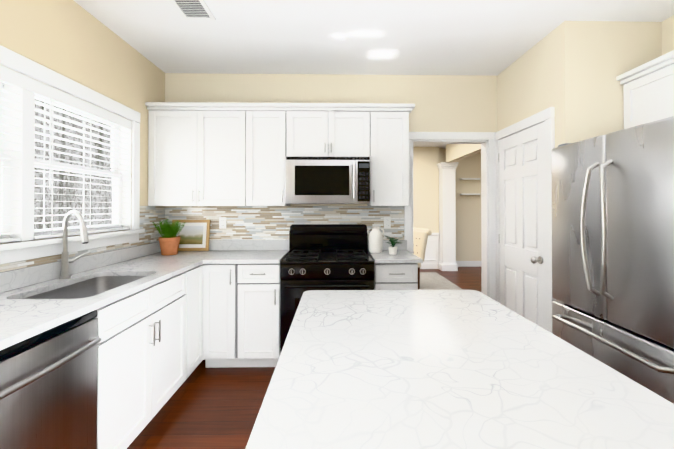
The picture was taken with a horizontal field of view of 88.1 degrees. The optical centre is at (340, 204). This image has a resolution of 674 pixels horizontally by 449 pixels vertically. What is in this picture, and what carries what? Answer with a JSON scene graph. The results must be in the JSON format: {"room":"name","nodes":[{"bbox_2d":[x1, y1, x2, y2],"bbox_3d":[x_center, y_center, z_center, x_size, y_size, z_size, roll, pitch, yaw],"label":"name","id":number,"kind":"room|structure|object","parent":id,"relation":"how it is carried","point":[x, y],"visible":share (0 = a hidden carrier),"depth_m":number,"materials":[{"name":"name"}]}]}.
{"room":"kitchen","nodes":[
{"label":"kitchen","id":0,"kind":"room"},
{"bbox_2d":[0,0,164,243],"bbox_3d":[-1.771,0.008,0.157,0.150,2.700,6.870,0,0,-1],"label":"wall","id":1,"kind":"structure","parent":0,"point":[73,40],"depth_m":2.37,"materials":[{"name":"paint"}]},
{"bbox_2d":[0,45,144,263],"bbox_3d":[-1.777,-0.248,1.939,0.205,1.100,2.150,0,0,-1],"label":"window","id":2,"kind":"structure","parent":1,"relation":"in","point":[29,248],"depth_m":1.98,"materials":[{"name":"white wood"}]},
{"bbox_2d":[0,66,131,242],"bbox_3d":[-1.754,-0.252,1.940,0.081,0.900,1.922,0,0,-1],"label":"window blinds","id":3,"kind":"object","parent":2,"relation":"attached to","point":[13,78],"visible":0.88,"depth_m":2.18,"materials":[{"name":"white plastic"}]},
{"bbox_2d":[0,206,167,271],"bbox_3d":[-1.723,0.235,1.796,0.008,0.472,3.350,0,0,-1],"label":"tile backsplash","id":4,"kind":"structure","parent":1,"relation":"attached to","point":[148,214],"depth_m":3.03,"materials":[{"name":"tile"}]},
{"bbox_2d":[127,267,481,448],"bbox_3d":[2.053,1.429,2.884,8.300,0.100,12.400,0,0,-1],"label":"floor","id":5,"kind":"structure","parent":0,"point":[203,407],"depth_m":2.35,"materials":[{"name":"brown wood"}]},
{"bbox_2d":[0,310,101,448],"bbox_3d":[-1.362,0.918,1.273,0.650,0.892,0.594,0,0,-1],"label":"dishwasher","id":6,"kind":"object","parent":5,"relation":"on","point":[48,389],"visible":0.98,"depth_m":1.32,"materials":[{"name":"metal"}]},
{"bbox_2d":[95,300,190,448],"bbox_3d":[-1.420,1.042,2.042,0.617,0.659,0.938,0,0,-1],"label":"base cabinet","id":7,"kind":"object","parent":5,"relation":"on","point":[149,352],"depth_m":1.90,"materials":[{"name":"white wood"}]},
{"bbox_2d":[110,264,202,377],"bbox_3d":[-1.432,0.928,2.648,0.617,0.896,0.390,0,0,-1],"label":"base cabinet","id":8,"kind":"object","parent":5,"relation":"on","point":[182,287],"depth_m":2.56,"materials":[{"name":"white wood"}]},
{"bbox_2d":[0,240,211,349],"bbox_3d":[-1.403,0.406,1.821,0.630,0.130,3.290,0,0,-1],"label":"countertop","id":9,"kind":"structure","parent":8,"relation":"on","point":[21,319],"depth_m":1.90,"materials":[{"name":"white stone"}]},
{"bbox_2d":[59,210,90,278],"bbox_3d":[-1.567,0.236,2.095,0.242,0.412,0.250,0,0,-1],"label":"faucet","id":10,"kind":"object","parent":9,"relation":"on","point":[65,260],"visible":1,"depth_m":2.08,"materials":[{"name":"silver metal"}]},
{"bbox_2d":[23,276,145,298],"bbox_3d":[-1.401,0.570,1.975,0.460,0.194,0.760,0,0,-1],"label":"undermount sink","id":11,"kind":"object","parent":9,"relation":"in","point":[91,287],"visible":0.1,"depth_m":2.21,"materials":[{"name":"metal"}]},
{"bbox_2d":[152,219,184,254],"bbox_3d":[-1.550,0.290,3.148,0.275,0.320,0.271,0,0,-1],"label":"potted plant","id":12,"kind":"object","parent":9,"relation":"on","point":[169,244],"visible":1,"depth_m":3.10,"materials":[{"name":"plant"}]},
{"bbox_2d":[171,220,210,250],"bbox_3d":[-1.483,0.299,3.430,0.370,0.304,0.067,0,0,-1],"label":"picture frame","id":13,"kind":"object","parent":9,"relation":"on","point":[194,235],"visible":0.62,"depth_m":3.43,"materials":[{"name":"brown wood"}]},
{"bbox_2d":[202,263,280,367],"bbox_3d":[-0.831,0.932,3.171,0.643,0.896,0.617,0,0,-1],"label":"base cabinet","id":14,"kind":"object","parent":5,"relation":"on","point":[241,315],"depth_m":2.87,"materials":[{"name":"white wood"}]},
{"bbox_2d":[208,240,288,263],"bbox_3d":[-0.810,0.416,3.158,0.606,0.130,0.640,0,0,-1],"label":"countertop","id":15,"kind":"structure","parent":14,"relation":"on","point":[220,251],"depth_m":3.38,"materials":[{"name":"white stone"}]},
{"bbox_2d":[280,224,373,353],"bbox_3d":[-0.117,0.786,3.128,0.770,1.190,0.715,0,0,-1],"label":"gas range","id":16,"kind":"object","parent":5,"relation":"on","point":[327,257],"visible":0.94,"depth_m":2.85,"materials":[{"name":"black metal"}]},
{"bbox_2d":[374,262,417,289],"bbox_3d":[0.455,0.932,3.196,0.365,0.896,0.617,0,0,-1],"label":"base cabinet","id":17,"kind":"object","parent":5,"relation":"on","point":[387,276],"depth_m":2.89,"materials":[{"name":"white wood"}]},
{"bbox_2d":[368,240,422,262],"bbox_3d":[0.470,0.416,3.182,0.395,0.130,0.640,0,0,-1],"label":"countertop","id":18,"kind":"structure","parent":17,"relation":"on","point":[403,255],"depth_m":3.10,"materials":[{"name":"white stone"}]},
{"bbox_2d":[367,226,383,252],"bbox_3d":[0.330,0.329,3.310,0.165,0.245,0.132,0,0,-1],"label":"ceramic jug","id":19,"kind":"object","parent":18,"relation":"on","point":[375,240],"visible":1,"depth_m":3.26,"materials":[{"name":"white ceramic"}]},
{"bbox_2d":[384,235,402,254],"bbox_3d":[0.477,0.364,3.172,0.201,0.173,0.205,0,0,-1],"label":"potted plant","id":20,"kind":"object","parent":18,"relation":"on","point":[392,250],"visible":1,"depth_m":3.15,"materials":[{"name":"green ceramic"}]},
{"bbox_2d":[418,272,462,289],"bbox_3d":[1.066,1.398,6.141,1.850,0.012,2.150,0,0,-1],"label":"dining rug","id":21,"kind":"object","parent":5,"relation":"on","point":[432,281],"visible":0.21,"depth_m":6.16,"materials":[{"name":"beige fabric"}]},
{"bbox_2d":[413,228,431,288],"bbox_3d":[1.121,0.898,5.901,0.662,0.985,0.516,0,0,-23],"label":"dining chair","id":22,"kind":"object","parent":21,"relation":"on","point":[420,236],"visible":0.5,"depth_m":5.78,"materials":[{"name":"fabric"}]},
{"bbox_2d":[437,162,458,270],"bbox_3d":[2.314,0.255,7.599,0.380,2.320,0.380,0,0,-1],"label":"column","id":23,"kind":"structure","parent":5,"relation":"on","point":[447,216],"depth_m":7.46,"materials":[{"name":"white wood"}]},
{"bbox_2d":[246,290,673,448],"bbox_3d":[0.282,0.895,0.454,0.900,0.929,2.700,0,0,-1],"label":"kitchen island","id":24,"kind":"object","parent":5,"relation":"on","point":[414,369],"visible":1,"depth_m":0.83,"materials":[{"name":"stone"}]},
{"bbox_2d":[551,116,673,403],"bbox_3d":[1.826,0.485,1.882,0.962,1.773,0.940,0,0,-1],"label":"refrigerator","id":25,"kind":"object","parent":5,"relation":"on","point":[613,245],"visible":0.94,"depth_m":1.78,"materials":[{"name":"metal"}]},
{"bbox_2d":[165,73,496,205],"bbox_3d":[0.330,0.034,3.572,4.180,2.700,0.120,0,0,-1],"label":"wall","id":26,"kind":"structure","parent":0,"point":[455,103],"depth_m":3.52,"materials":[{"name":"paint"}]},
{"bbox_2d":[147,106,289,205],"bbox_3d":[-1.130,-0.435,3.328,1.248,0.895,0.318,0,0,-1],"label":"upper cabinet","id":27,"kind":"object","parent":26,"relation":"attached to","point":[215,154],"depth_m":3.17,"materials":[{"name":"white wood"}]},
{"bbox_2d":[168,206,403,239],"bbox_3d":[-0.546,0.248,3.490,2.366,0.472,0.008,0,0,-1],"label":"tile backsplash","id":28,"kind":"structure","parent":26,"relation":"attached to","point":[259,222],"depth_m":3.48,"materials":[{"name":"tile"}]},
{"bbox_2d":[219,217,225,228],"bbox_3d":[-1.179,0.181,3.470,0.070,0.115,0.008,0,0,-1],"label":"electrical outlet","id":29,"kind":"object","parent":28,"relation":"attached to","point":[222,222],"visible":1,"depth_m":3.47,"materials":[{"name":"plastic"}]},
{"bbox_2d":[384,217,390,228],"bbox_3d":[0.466,0.181,3.501,0.070,0.115,0.008,0,0,-1],"label":"electrical outlet","id":30,"kind":"object","parent":28,"relation":"attached to","point":[387,222],"visible":1,"depth_m":3.50,"materials":[{"name":"plastic"}]},
{"bbox_2d":[289,106,372,157],"bbox_3d":[-0.122,-0.660,3.348,0.770,0.445,0.318,0,0,-1],"label":"upper cabinet","id":31,"kind":"object","parent":26,"relation":"attached to","point":[313,130],"depth_m":3.20,"materials":[{"name":"white wood"}]},
{"bbox_2d":[285,156,369,203],"bbox_3d":[-0.120,-0.222,3.276,0.760,0.423,0.451,0,0,-1],"label":"over-the-range microwave","id":32,"kind":"object","parent":31,"relation":"attached to","point":[327,179],"visible":1,"depth_m":3.10,"materials":[{"name":"silver metal"}]},
{"bbox_2d":[367,106,412,205],"bbox_3d":[0.443,-0.435,3.357,0.360,0.895,0.318,0,0,-1],"label":"upper cabinet","id":33,"kind":"object","parent":26,"relation":"attached to","point":[389,164],"depth_m":3.21,"materials":[{"name":"white wood"}]},
{"bbox_2d":[404,107,555,332],"bbox_3d":[1.121,0.322,3.132,0.953,2.118,1.065,0,0,-1],"label":"door frame","id":34,"kind":"structure","parent":26,"relation":"attached to","point":[486,140],"depth_m":3.50,"materials":[{"name":"white wood"}]},
{"bbox_2d":[74,0,673,148],"bbox_3d":[2.077,-1.371,2.956,8.250,0.100,12.300,0,0,-1],"label":"ceiling","id":35,"kind":"structure","parent":0,"point":[427,37],"depth_m":2.66,"materials":[{"name":"paint"}]},
{"bbox_2d":[169,0,215,19],"bbox_3d":[-0.996,-1.315,2.297,0.220,0.020,0.360,0,0,-1],"label":"ceiling vent","id":36,"kind":"object","parent":35,"relation":"in","point":[193,9],"visible":1,"depth_m":2.35,"materials":[{"name":"white metal"}]},
{"bbox_2d":[446,144,480,161],"bbox_3d":[2.352,-1.110,5.575,0.140,0.380,3.790,0,0,-1],"label":"header beam","id":37,"kind":"structure","parent":35,"relation":"attached to","point":[455,152],"depth_m":6.65,"materials":[{"name":"paint"}]},
{"bbox_2d":[413,147,438,232],"bbox_3d":[0.011,0.066,7.717,4.300,2.700,0.120,0,0,-1],"label":"wall","id":38,"kind":"structure","parent":0,"point":[425,189],"depth_m":7.68,"materials":[{"name":"paint"}]},
{"bbox_2d":[420,263,437,268],"bbox_3d":[0.057,1.351,7.642,4.150,0.130,0.012,0,0,-1],"label":"baseboard","id":39,"kind":"structure","parent":38,"relation":"attached to","point":[423,265],"depth_m":7.67,"materials":[{"name":"white wood"}]},
{"bbox_2d":[423,233,438,262],"bbox_3d":[0.073,0.951,7.636,4.180,0.670,0.030,0,0,-1],"label":"trim","id":40,"kind":"structure","parent":38,"relation":"attached to","point":[432,251],"depth_m":7.68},
{"bbox_2d":[439,149,480,260],"bbox_3d":[4.060,0.069,8.093,3.810,2.700,0.120,0,0,-1],"label":"wall","id":41,"kind":"structure","parent":0,"point":[468,227],"depth_m":8.01,"materials":[{"name":"paint"}]},
{"bbox_2d":[456,261,480,266],"bbox_3d":[4.236,1.354,8.021,3.500,0.130,0.012,0,0,-1],"label":"baseboard","id":42,"kind":"structure","parent":41,"relation":"attached to","point":[459,264],"depth_m":7.99,"materials":[{"name":"white wood"}]},
{"bbox_2d":[497,21,661,300],"bbox_3d":[1.955,0.030,3.023,0.710,2.700,1.040,0,0,-1],"label":"wall","id":43,"kind":"structure","parent":0,"point":[570,71],"depth_m":2.51,"materials":[{"name":"paint"}]},
{"bbox_2d":[498,122,545,329],"bbox_3d":[1.548,0.365,3.074,0.098,2.022,0.755,0,0,-1],"label":"pantry door","id":44,"kind":"structure","parent":43,"relation":"in","point":[521,157],"depth_m":3.02,"materials":[{"name":"white wood"}]},
{"bbox_2d":[662,15,673,54],"bbox_3d":[2.424,0.008,0.176,0.120,2.700,6.750,0,0,-1],"label":"wall","id":45,"kind":"structure","parent":0,"point":[667,35],"depth_m":2.47,"materials":[{"name":"paint"}]},
{"bbox_2d":[616,50,673,128],"bbox_3d":[2.158,-0.729,1.908,0.342,0.400,1.202,0,0,-1],"label":"upper cabinet","id":46,"kind":"object","parent":45,"relation":"attached to","point":[648,92],"visible":0.88,"depth_m":2.30,"materials":[{"name":"white wood"}]},
{"label":"outside","id":47,"kind":"structure","parent":0,"visible":0},
{"bbox_2d":[34,98,111,229],"bbox_3d":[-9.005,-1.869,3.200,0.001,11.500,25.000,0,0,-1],"label":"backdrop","id":48,"kind":"structure","parent":47,"point":[100,206],"depth_m":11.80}
]}

